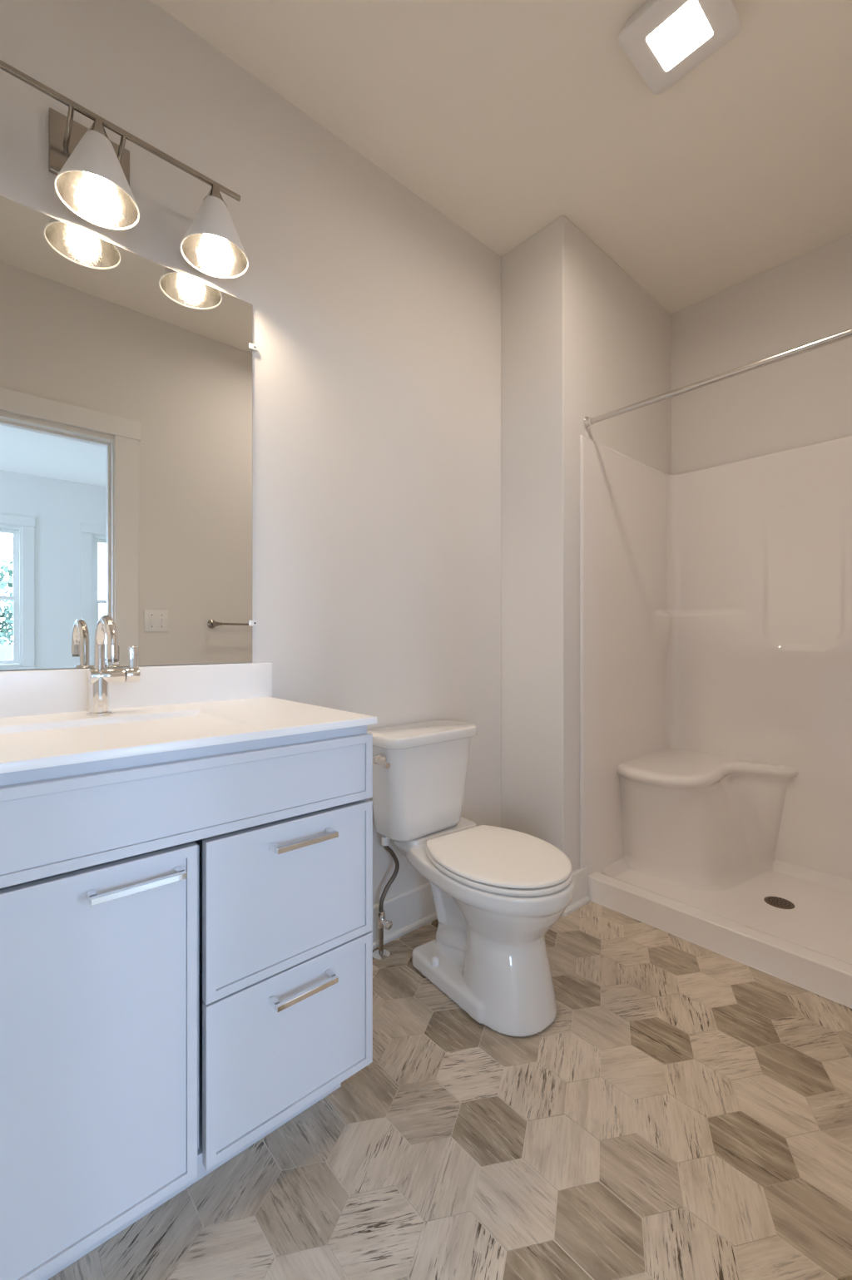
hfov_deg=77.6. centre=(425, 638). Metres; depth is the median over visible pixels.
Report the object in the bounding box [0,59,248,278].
vanity light
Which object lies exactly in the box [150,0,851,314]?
ceiling
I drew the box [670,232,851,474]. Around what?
wall
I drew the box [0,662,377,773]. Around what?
vanity countertop
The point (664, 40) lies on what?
exhaust fan light
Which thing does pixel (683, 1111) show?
floor
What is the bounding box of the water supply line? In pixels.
[372,835,399,959]
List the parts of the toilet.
flush lever, tank, tank lid, bowl, seat lid, seat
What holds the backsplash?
attached to the wall at (377, 316)
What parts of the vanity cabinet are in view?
door, handle, drawer, drawer, handle, handle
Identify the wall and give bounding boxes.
[0,0,501,904]
[501,214,670,916]
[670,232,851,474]
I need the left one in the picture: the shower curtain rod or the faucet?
the faucet
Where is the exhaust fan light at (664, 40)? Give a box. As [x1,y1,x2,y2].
[617,0,741,94]
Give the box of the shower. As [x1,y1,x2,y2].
[579,434,851,1008]
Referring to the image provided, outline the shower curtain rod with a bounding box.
[583,328,851,429]
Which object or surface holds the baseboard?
attached to the wall at (377, 316)
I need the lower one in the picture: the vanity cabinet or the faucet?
the vanity cabinet
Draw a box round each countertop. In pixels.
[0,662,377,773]
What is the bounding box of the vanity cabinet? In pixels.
[0,725,372,1279]
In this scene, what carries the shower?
on the floor
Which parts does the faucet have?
spout, handle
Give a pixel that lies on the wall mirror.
(126, 376)
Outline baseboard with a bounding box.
[370,881,437,949]
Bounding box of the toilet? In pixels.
[366,720,574,1037]
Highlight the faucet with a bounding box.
[85,614,140,715]
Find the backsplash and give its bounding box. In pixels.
[0,662,271,717]
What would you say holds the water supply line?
on the floor
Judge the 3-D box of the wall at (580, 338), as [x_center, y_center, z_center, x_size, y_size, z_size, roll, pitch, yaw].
[0.793,-0.295,2.500,0.992,2.740,0.342,0,0,-42]
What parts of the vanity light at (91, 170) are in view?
arm, lamp shade, bulb, arm, lamp shade, bulb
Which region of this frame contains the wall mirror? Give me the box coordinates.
[0,195,256,670]
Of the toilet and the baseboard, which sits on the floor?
the toilet
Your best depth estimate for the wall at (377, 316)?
1.74 m
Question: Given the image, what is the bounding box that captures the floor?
[48,900,851,1279]
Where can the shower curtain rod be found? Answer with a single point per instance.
(587, 422)

